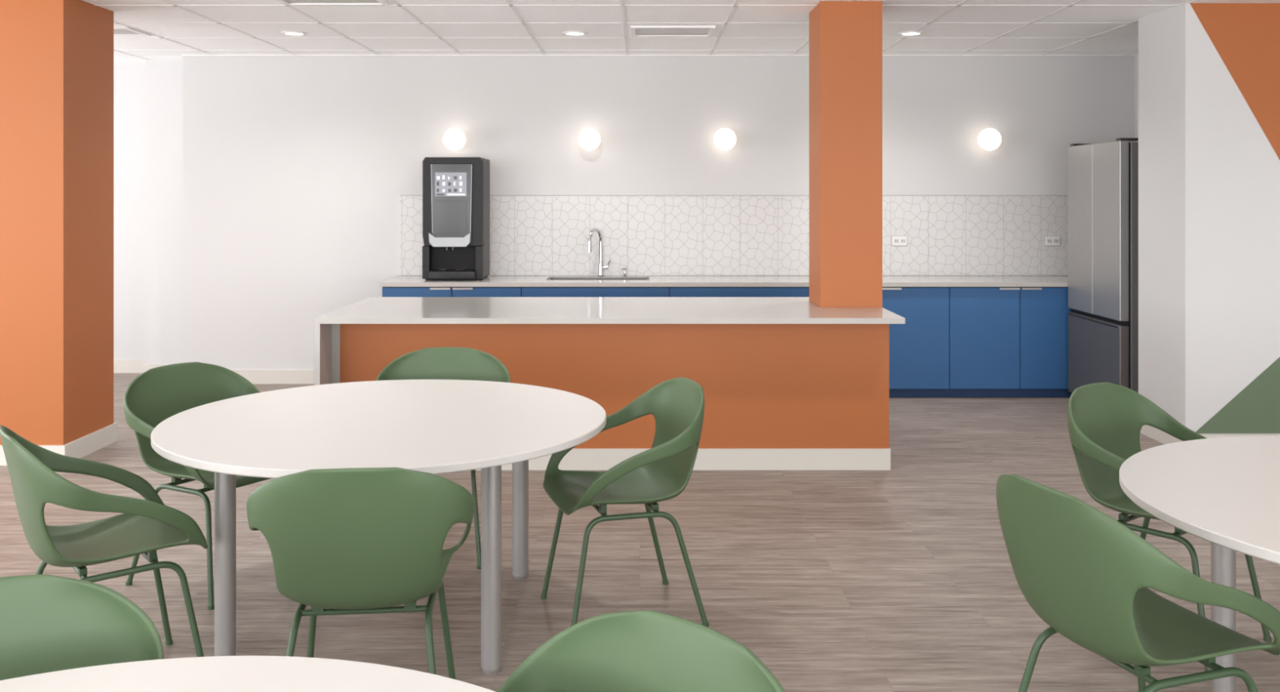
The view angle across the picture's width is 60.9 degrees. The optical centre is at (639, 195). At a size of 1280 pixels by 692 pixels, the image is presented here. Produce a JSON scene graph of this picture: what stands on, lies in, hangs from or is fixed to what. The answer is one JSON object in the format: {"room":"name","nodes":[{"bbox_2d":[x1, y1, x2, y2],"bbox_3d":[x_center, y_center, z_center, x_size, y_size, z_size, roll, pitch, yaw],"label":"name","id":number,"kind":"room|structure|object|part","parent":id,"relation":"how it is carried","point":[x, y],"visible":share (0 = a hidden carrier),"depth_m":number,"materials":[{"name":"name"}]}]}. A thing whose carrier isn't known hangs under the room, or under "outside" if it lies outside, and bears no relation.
{"room":"common room","nodes":[
{"label":"common room","id":0,"kind":"room"},
{"bbox_2d":[113,62,146,359],"bbox_3d":[-5.325,0.188,9.365,3.350,2.625,0.270,0,0,0],"label":"wall","id":1,"kind":"structure","parent":0,"point":[129,78],"depth_m":9.23,"materials":[{"name":"paint"}]},
{"bbox_2d":[113,360,170,373],"bbox_3d":[-5.291,1.445,9.184,3.392,0.110,0.460,0,0,9],"label":"baseboard","id":2,"kind":"structure","parent":1,"relation":"attached to","point":[119,366],"depth_m":9.22,"materials":[{"name":"white paint"}]},
{"bbox_2d":[146,59,182,364],"bbox_3d":[-3.868,0.188,9.115,0.425,2.625,0.230,0,0,0],"label":"wall pier","id":3,"kind":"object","parent":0,"point":[164,77],"visible":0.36,"depth_m":9.00,"materials":[{"name":"paint"}]},
{"bbox_2d":[0,373,1279,691],"bbox_3d":[-0.500,1.550,3.150,13.400,0.100,12.700,0,0,0],"label":"floor","id":4,"kind":"structure","parent":0,"point":[901,578],"depth_m":4.37,"materials":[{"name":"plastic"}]},
{"bbox_2d":[0,0,113,444],"bbox_3d":[-3.582,0.188,6.360,0.736,2.625,0.580,0,0,0],"label":"column","id":5,"kind":"structure","parent":4,"relation":"on","point":[56,56],"depth_m":6.07,"materials":[{"name":"orange paint"}]},
{"bbox_2d":[0,422,117,465],"bbox_3d":[-3.582,1.445,6.360,0.766,0.110,0.610,0,0,0],"label":"baseboard","id":6,"kind":"structure","parent":5,"relation":"attached to","point":[82,446],"depth_m":6.29,"materials":[{"name":"white paint"}]},
{"bbox_2d":[0,574,164,680],"bbox_3d":[-1.057,1.090,1.695,0.589,0.819,0.534,0,0,-26],"label":"dining chair","id":7,"kind":"object","parent":4,"relation":"on","point":[49,623],"visible":0.75,"depth_m":1.96,"materials":[{"name":"green plastic"}]},
{"bbox_2d":[0,425,208,657],"bbox_3d":[-1.643,1.090,3.320,0.534,0.819,0.588,0,0,-38],"label":"dining chair","id":8,"kind":"object","parent":4,"relation":"on","point":[144,527],"visible":1,"depth_m":3.25,"materials":[{"name":"green plastic"}]},
{"bbox_3d":[-1.634,1.295,3.327,0.499,0.399,0.450,0,0,-38],"label":"leg frame","id":9,"kind":"part","parent":8,"relation":"part of","materials":[{"name":"green metal"}]},
{"bbox_2d":[123,361,271,609],"bbox_3d":[-1.664,1.090,4.268,0.534,0.819,0.589,0,0,31],"label":"dining chair","id":10,"kind":"object","parent":4,"relation":"on","point":[159,393],"visible":0.5,"depth_m":4.28,"materials":[{"name":"green plastic"}]},
{"bbox_3d":[-1.654,1.295,4.263,0.499,0.399,0.450,0,0,31],"label":"leg frame","id":11,"kind":"part","parent":10,"relation":"part of","materials":[{"name":"green metal"}]},
{"bbox_2d":[0,655,495,691],"bbox_3d":[-0.660,1.140,1.080,1.540,0.720,1.540,0,0,0],"label":"round table","id":12,"kind":"object","parent":4,"relation":"on","point":[241,673],"visible":1,"depth_m":1.76,"materials":[{"name":"white laminate"}]},
{"bbox_2d":[246,467,475,679],"bbox_3d":[-0.743,1.090,2.984,0.588,0.819,0.534,0,0,-6],"label":"dining chair","id":13,"kind":"object","parent":4,"relation":"on","point":[357,540],"visible":1,"depth_m":2.77,"materials":[{"name":"green plastic"}]},
{"bbox_3d":[-0.745,1.295,2.995,0.450,0.399,0.499,0,0,-6],"label":"leg frame","id":14,"kind":"part","parent":13,"relation":"part of","materials":[{"name":"green metal"}]},
{"bbox_2d":[151,379,606,674],"bbox_3d":[-0.890,1.140,3.860,1.540,0.720,1.540,0,0,0],"label":"round table","id":15,"kind":"object","parent":4,"relation":"on","point":[430,426],"visible":0.84,"depth_m":3.58,"materials":[{"name":"white laminate"}]},
{"bbox_3d":[-1.310,1.163,3.440,0.064,0.675,0.064,0,0,0],"label":"leg","id":16,"kind":"part","parent":15,"relation":"part of","materials":[{"name":"metal"}]},
{"bbox_3d":[-0.470,1.163,3.440,0.064,0.675,0.064,0,0,0],"label":"leg","id":17,"kind":"part","parent":15,"relation":"part of","materials":[{"name":"metal"}]},
{"bbox_3d":[-0.470,1.163,4.280,0.064,0.675,0.064,0,0,0],"label":"leg","id":18,"kind":"part","parent":15,"relation":"part of","materials":[{"name":"metal"}]},
{"bbox_2d":[375,346,510,569],"bbox_3d":[-0.860,1.090,4.636,0.588,0.819,0.534,0,0,0],"label":"dining chair","id":19,"kind":"object","parent":4,"relation":"on","point":[442,362],"visible":0.16,"depth_m":4.86,"materials":[{"name":"green plastic"}]},
{"bbox_3d":[-0.860,1.295,4.625,0.450,0.399,0.499,0,0,0],"label":"leg frame","id":20,"kind":"part","parent":19,"relation":"part of","materials":[{"name":"green metal"}]},
{"bbox_2d":[314,297,905,470],"bbox_3d":[-0.160,1.073,6.350,3.120,0.854,1.200,0,0,0],"label":"kitchen island","id":21,"kind":"object","parent":4,"relation":"on","point":[787,383],"visible":0.73,"depth_m":5.97,"materials":[{"name":"stone"}]},
{"bbox_3d":[-1.667,1.088,6.450,0.045,0.824,0.960,0,0,0],"label":"panel","id":22,"kind":"part","parent":21,"relation":"part of","materials":[{"name":"stone"}]},
{"bbox_2d":[314,297,905,324],"bbox_3d":[-0.160,0.661,6.350,3.120,0.030,1.200,0,0,0],"label":"island countertop","id":23,"kind":"structure","parent":21,"relation":"on","point":[371,310],"depth_m":6.05,"materials":[{"name":"stone"}]},
{"bbox_2d":[540,377,708,626],"bbox_3d":[-0.054,1.090,3.935,0.534,0.819,0.589,0,0,-18],"label":"dining chair","id":24,"kind":"object","parent":4,"relation":"on","point":[660,473],"visible":0.97,"depth_m":3.95,"materials":[{"name":"green plastic"}]},
{"bbox_3d":[-0.065,1.295,3.932,0.499,0.399,0.450,0,0,-18],"label":"leg frame","id":25,"kind":"part","parent":24,"relation":"part of","materials":[{"name":"green metal"}]},
{"bbox_2d":[497,610,785,691],"bbox_3d":[-0.093,1.090,1.546,0.534,0.819,0.589,0,0,-45],"label":"dining chair","id":26,"kind":"object","parent":4,"relation":"on","point":[634,651],"visible":1,"depth_m":1.79,"materials":[{"name":"green plastic"}]},
{"bbox_2d":[378,275,1071,397],"bbox_3d":[1.008,1.069,8.357,5.865,0.861,0.655,0,0,0],"label":"base cabinets","id":27,"kind":"object","parent":4,"relation":"on","point":[961,336],"depth_m":8.06,"materials":[{"name":"wood"}]},
{"bbox_3d":[-1.651,1.054,8.065,0.513,0.749,0.020,0,0,0],"label":"door panel","id":28,"kind":"part","parent":27,"relation":"part of","materials":[{"name":"blue laminate"}]},
{"bbox_3d":[-1.475,0.686,8.046,0.150,0.014,0.021,0,0,0],"label":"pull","id":29,"kind":"part","parent":27,"relation":"part of","materials":[{"name":"metal"}]},
{"bbox_2d":[422,157,489,280],"bbox_3d":[-1.413,0.174,8.393,0.455,0.930,0.475,0,0,0],"label":"coffee machine","id":30,"kind":"object","parent":27,"relation":"on","point":[456,190],"visible":1,"depth_m":8.20,"materials":[{"name":"grey plastic"}]},
{"bbox_3d":[-1.613,0.503,8.245,0.055,0.248,0.090,0,0,0],"label":"frame","id":31,"kind":"part","parent":30,"relation":"part of","materials":[{"name":"grey plastic"}]},
{"bbox_3d":[-1.427,0.331,8.190,0.314,0.106,0.060,0,0,0],"label":"spout","id":32,"kind":"part","parent":30,"relation":"part of","materials":[{"name":"silver metal"}]},
{"bbox_3d":[-1.423,0.159,8.188,0.235,0.240,0.004,0,0,0],"label":"glass","id":33,"kind":"part","parent":30,"relation":"part of","materials":[{"name":"grey glass"}]},
{"bbox_2d":[427,270,475,279],"bbox_3d":[-1.413,0.594,8.217,0.355,0.060,0.125,0,0,0],"label":"drip tray","id":34,"kind":"object","parent":30,"relation":"on","point":[432,274],"depth_m":8.15,"materials":[{"name":"black plastic"}]},
{"bbox_3d":[-1.417,0.049,8.200,0.315,0.580,0.020,0,0,0],"label":"panel","id":35,"kind":"part","parent":30,"relation":"part of","materials":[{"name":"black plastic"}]},
{"bbox_2d":[430,269,474,271],"bbox_3d":[-1.414,0.562,8.216,0.312,0.004,0.108,0,0,0],"label":"grille","id":36,"kind":"object","parent":30,"relation":"attached to","point":[430,269],"depth_m":8.19,"materials":[{"name":"grey plastic"}]},
{"bbox_3d":[-1.413,0.044,8.250,0.455,0.670,0.080,0,0,0],"label":"door","id":37,"kind":"part","parent":30,"relation":"part of","materials":[{"name":"grey plastic"}]},
{"bbox_3d":[-1.212,0.503,8.245,0.055,0.248,0.090,0,0,0],"label":"frame","id":38,"kind":"part","parent":30,"relation":"part of","materials":[{"name":"grey plastic"}]},
{"bbox_3d":[-1.310,0.686,8.046,0.150,0.014,0.021,0,0,0],"label":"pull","id":39,"kind":"part","parent":27,"relation":"part of","materials":[{"name":"metal"}]},
{"bbox_3d":[-1.135,1.054,8.065,0.509,0.749,0.020,0,0,0],"label":"door panel","id":40,"kind":"part","parent":27,"relation":"part of","materials":[{"name":"blue laminate"}]},
{"bbox_3d":[-0.330,1.054,8.065,1.091,0.749,0.020,0,0,0],"label":"door panel","id":41,"kind":"part","parent":27,"relation":"part of","materials":[{"name":"blue laminate"}]},
{"bbox_2d":[546,276,649,279],"bbox_3d":[-0.320,0.738,8.395,0.784,0.204,0.294,0,0,0],"label":"sink","id":42,"kind":"object","parent":27,"relation":"in","point":[548,278],"visible":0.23,"depth_m":8.52,"materials":[{"name":"metal"}]},
{"bbox_2d":[548,278,648,279],"bbox_3d":[-0.320,0.742,8.395,0.760,0.197,0.270,0,0,0],"label":"basin","id":43,"kind":"object","parent":42,"relation":"in","point":[548,278],"depth_m":8.52,"materials":[{"name":"metal"}]},
{"bbox_2d":[587,227,610,276],"bbox_3d":[-0.340,0.445,8.554,0.219,0.388,0.091,0,0,-40],"label":"faucet","id":44,"kind":"object","parent":27,"relation":"on","point":[601,267],"visible":1,"depth_m":8.58,"materials":[{"name":"silver metal"}]},
{"bbox_2d":[621,267,626,276],"bbox_3d":[-0.123,0.603,8.577,0.040,0.072,0.087,0,0,7],"label":"soap dispenser","id":45,"kind":"object","parent":27,"relation":"on","point":[624,268],"visible":1,"depth_m":8.59,"materials":[{"name":"silver metal"}]},
{"bbox_2d":[378,275,1067,286],"bbox_3d":[1.008,0.655,8.357,5.865,0.032,0.655,0,0,0],"label":"countertop","id":46,"kind":"structure","parent":27,"relation":"on","point":[399,281],"depth_m":8.08,"materials":[{"name":"stone"}]},
{"bbox_3d":[0.734,1.054,8.065,1.027,0.749,0.020,0,0,0],"label":"door panel","id":47,"kind":"part","parent":27,"relation":"part of","materials":[{"name":"blue laminate"}]},
{"bbox_3d":[1.855,0.686,8.046,0.150,0.014,0.021,0,0,0],"label":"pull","id":48,"kind":"part","parent":27,"relation":"part of","materials":[{"name":"metal"}]},
{"bbox_3d":[2.029,1.054,8.065,0.517,0.749,0.020,0,0,0],"label":"door panel","id":49,"kind":"part","parent":27,"relation":"part of","materials":[{"name":"blue laminate"}]},
{"bbox_3d":[2.551,1.054,8.065,0.517,0.749,0.020,0,0,0],"label":"door panel","id":50,"kind":"part","parent":27,"relation":"part of","materials":[{"name":"blue laminate"}]},
{"bbox_3d":[2.730,0.686,8.046,0.150,0.014,0.021,0,0,0],"label":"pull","id":51,"kind":"part","parent":27,"relation":"part of","materials":[{"name":"metal"}]},
{"bbox_3d":[2.893,0.686,8.046,0.145,0.014,0.021,0,0,0],"label":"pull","id":52,"kind":"part","parent":27,"relation":"part of","materials":[{"name":"metal"}]},
{"bbox_3d":[3.076,1.054,8.065,0.523,0.749,0.020,0,0,0],"label":"door panel","id":53,"kind":"part","parent":27,"relation":"part of","materials":[{"name":"blue laminate"}]},
{"bbox_2d":[808,0,882,307],"bbox_3d":[1.221,0.188,6.500,0.358,2.625,0.420,0,0,0],"label":"column","id":54,"kind":"structure","parent":4,"relation":"on","point":[846,37],"depth_m":6.29,"materials":[{"name":"orange paint"}]},
{"bbox_2d":[1067,137,1137,393],"bbox_3d":[3.528,0.559,7.585,0.764,1.881,0.870,0,0,0],"label":"refrigerator","id":55,"kind":"object","parent":4,"relation":"on","point":[1103,177],"visible":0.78,"depth_m":7.42,"materials":[{"name":"metal"}]},
{"bbox_3d":[3.181,0.231,7.803,0.062,1.188,0.433,0,0,0],"label":"door","id":56,"kind":"part","parent":55,"relation":"part of","materials":[{"name":"metal"}]},
{"bbox_3d":[3.181,1.147,7.585,0.062,0.585,0.870,0,0,0],"label":"freezer drawer","id":57,"kind":"part","parent":55,"relation":"part of","materials":[{"name":"metal"}]},
{"bbox_3d":[3.181,0.231,7.367,0.062,1.188,0.433,0,0,0],"label":"door","id":58,"kind":"part","parent":55,"relation":"part of","materials":[{"name":"metal"}]},
{"bbox_2d":[995,474,1279,691],"bbox_3d":[1.194,1.090,2.655,0.534,0.819,0.588,0,0,-18],"label":"dining chair","id":59,"kind":"object","parent":4,"relation":"on","point":[1086,575],"visible":1,"depth_m":2.52,"materials":[{"name":"green plastic"}]},
{"bbox_3d":[1.205,1.295,2.659,0.499,0.399,0.450,0,0,-18],"label":"leg frame","id":60,"kind":"part","parent":59,"relation":"part of","materials":[{"name":"green metal"}]},
{"bbox_2d":[1067,382,1271,671],"bbox_3d":[1.790,1.090,3.733,0.588,0.819,0.534,0,0,-38],"label":"dining chair","id":61,"kind":"object","parent":4,"relation":"on","point":[1105,420],"visible":0.6,"depth_m":3.88,"materials":[{"name":"green plastic"}]},
{"bbox_3d":[1.797,1.295,3.724,0.450,0.399,0.499,0,0,-38],"label":"leg frame","id":62,"kind":"part","parent":61,"relation":"part of","materials":[{"name":"green metal"}]},
{"bbox_2d":[1119,435,1279,691],"bbox_3d":[2.060,1.140,2.770,1.540,0.720,1.540,0,0,0],"label":"round table","id":63,"kind":"object","parent":4,"relation":"on","point":[1224,492],"visible":0.95,"depth_m":2.96,"materials":[{"name":"white laminate"}]},
{"bbox_3d":[1.685,1.163,3.145,0.064,0.675,0.064,0,0,0],"label":"leg","id":64,"kind":"part","parent":63,"relation":"part of","materials":[{"name":"metal"}]},
{"bbox_2d":[182,56,1134,369],"bbox_3d":[0.200,0.188,9.100,7.700,2.625,0.800,0,0,0],"label":"wall","id":65,"kind":"structure","parent":0,"point":[296,170],"depth_m":8.70,"materials":[{"name":"paint"}]},
{"bbox_2d":[231,369,314,383],"bbox_3d":[-2.785,1.445,8.693,1.730,0.110,0.015,0,0,0],"label":"baseboard","id":66,"kind":"structure","parent":65,"relation":"attached to","point":[254,376],"depth_m":8.69,"materials":[{"name":"white paint"}]},
{"bbox_2d":[443,128,465,151],"bbox_3d":[-1.465,-0.445,8.604,0.176,0.176,0.192,0,0,0],"label":"wall sconce","id":67,"kind":"object","parent":65,"relation":"attached to","point":[454,139],"visible":1,"depth_m":8.53,"materials":[{"name":"white glass"}]},
{"bbox_2d":[577,128,600,151],"bbox_3d":[-0.400,-0.445,8.604,0.176,0.176,0.192,0,0,0],"label":"wall sconce","id":68,"kind":"object","parent":65,"relation":"attached to","point":[588,139],"visible":1,"depth_m":8.53,"materials":[{"name":"white glass"}]},
{"bbox_2d":[714,128,736,151],"bbox_3d":[0.671,-0.445,8.604,0.176,0.176,0.192,0,0,0],"label":"wall sconce","id":69,"kind":"object","parent":65,"relation":"attached to","point":[725,139],"visible":1,"depth_m":8.53,"materials":[{"name":"white glass"}]},
{"bbox_2d":[399,195,1067,275],"bbox_3d":[1.010,0.317,8.694,5.860,0.643,0.011,0,0,0],"label":"backsplash","id":70,"kind":"structure","parent":65,"relation":"attached to","point":[531,235],"depth_m":8.69,"materials":[{"name":"white tile"}]},
{"bbox_3d":[1.010,-0.003,8.694,5.860,0.005,0.011,0,0,0],"label":"trim","id":71,"kind":"part","parent":70,"relation":"part of","materials":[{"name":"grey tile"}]},
{"bbox_2d":[891,235,907,245],"bbox_3d":[2.070,0.360,8.683,0.126,0.078,0.012,0,0,0],"label":"electrical outlet","id":72,"kind":"object","parent":70,"relation":"attached to","point":[895,240],"visible":1,"depth_m":8.68,"materials":[{"name":"white plastic"}]},
{"bbox_2d":[1044,235,1060,245],"bbox_3d":[3.290,0.360,8.683,0.126,0.078,0.012,0,0,0],"label":"electrical outlet","id":73,"kind":"object","parent":70,"relation":"attached to","point":[1048,240],"visible":1,"depth_m":8.68,"materials":[{"name":"white plastic"}]},
{"bbox_2d":[977,128,1001,151],"bbox_3d":[2.760,-0.445,8.604,0.176,0.176,0.192,0,0,0],"label":"wall sconce","id":74,"kind":"object","parent":65,"relation":"attached to","point":[989,139],"visible":1,"depth_m":8.54,"materials":[{"name":"white glass"}]},
{"bbox_2d":[81,0,1279,62],"bbox_3d":[-0.500,-1.175,3.150,13.400,0.100,12.700,0,0,0],"label":"ceiling","id":75,"kind":"structure","parent":0,"point":[121,14],"depth_m":7.16,"materials":[{"name":"white tile"}]},
{"bbox_2d":[113,26,151,36],"bbox_3d":[-3.620,-1.119,7.420,0.420,0.012,0.350,0,0,0],"label":"ceiling vent","id":76,"kind":"object","parent":75,"relation":"in","point":[117,31],"visible":0.44,"depth_m":7.46,"materials":[{"name":"white metal"}]},
{"bbox_2d":[280,31,306,35],"bbox_3d":[-2.390,-1.121,7.520,0.170,0.009,0.170,0,0,0],"label":"recessed light","id":77,"kind":"object","parent":75,"relation":"in","point":[286,33],"visible":1,"depth_m":7.50,"materials":[{"name":"white plastic"}]},
{"bbox_2d":[276,0,388,5],"bbox_3d":[-1.770,-1.119,6.120,0.600,0.012,0.500,0,0,0],"label":"ceiling vent","id":78,"kind":"object","parent":75,"relation":"in","point":[287,2],"visible":1,"depth_m":6.33,"materials":[{"name":"white metal"}]},
{"bbox_2d":[562,31,586,35],"bbox_3d":[-0.450,-1.121,7.520,0.170,0.009,0.170,0,0,0],"label":"recessed light","id":79,"kind":"object","parent":75,"relation":"in","point":[568,33],"visible":1,"depth_m":7.50,"materials":[{"name":"white plastic"}]},
{"bbox_2d":[94,0,1199,60],"bbox_3d":[-0.500,-1.120,3.100,13.000,0.010,12.200,0,0,0],"label":"grid","id":80,"kind":"object","parent":75,"relation":"attached to","point":[623,6],"depth_m":7.70,"materials":[{"name":"white metal"}]},
{"bbox_2d":[631,26,715,36],"bbox_3d":[0.220,-1.119,7.420,0.560,0.012,0.420,0,0,0],"label":"ceiling vent","id":81,"kind":"object","parent":75,"relation":"in","point":[636,31],"visible":1,"depth_m":7.40,"materials":[{"name":"white metal"}]},
{"bbox_2d":[897,31,923,35],"bbox_3d":[1.870,-1.121,7.520,0.170,0.009,0.170,0,0,0],"label":"recessed light","id":82,"kind":"object","parent":75,"relation":"in","point":[918,33],"visible":1,"depth_m":7.50,"materials":[{"name":"white plastic"}]},
{"bbox_2d":[1134,53,1137,142],"bbox_3d":[4.050,0.188,7.825,0.200,2.625,1.750,0,0,0],"label":"wall","id":83,"kind":"structure","parent":0,"point":[1136,56],"depth_m":8.66,"materials":[{"name":"paint"}]},
{"bbox_2d":[1137,3,1279,434],"bbox_3d":[4.590,0.188,6.650,2.820,2.625,0.600,0,0,0],"label":"wall","id":84,"kind":"structure","parent":0,"point":[1209,172],"depth_m":6.35,"materials":[{"name":"paint"}]},
{"bbox_2d":[1140,425,1279,444],"bbox_3d":[4.582,1.445,6.643,2.835,0.110,0.615,0,0,0],"label":"baseboard","id":85,"kind":"structure","parent":84,"relation":"attached to","point":[1162,437],"depth_m":6.55,"materials":[{"name":"white paint"}]},
{"bbox_2d":[1190,3,1279,433],"bbox_3d":[3.928,0.135,6.348,1.445,2.516,0.004,0,0,0],"label":"painted mural","id":86,"kind":"object","parent":84,"relation":"attached to","point":[1246,37],"visible":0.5,"depth_m":6.35,"materials":[{"name":"orange paint"}]}
]}

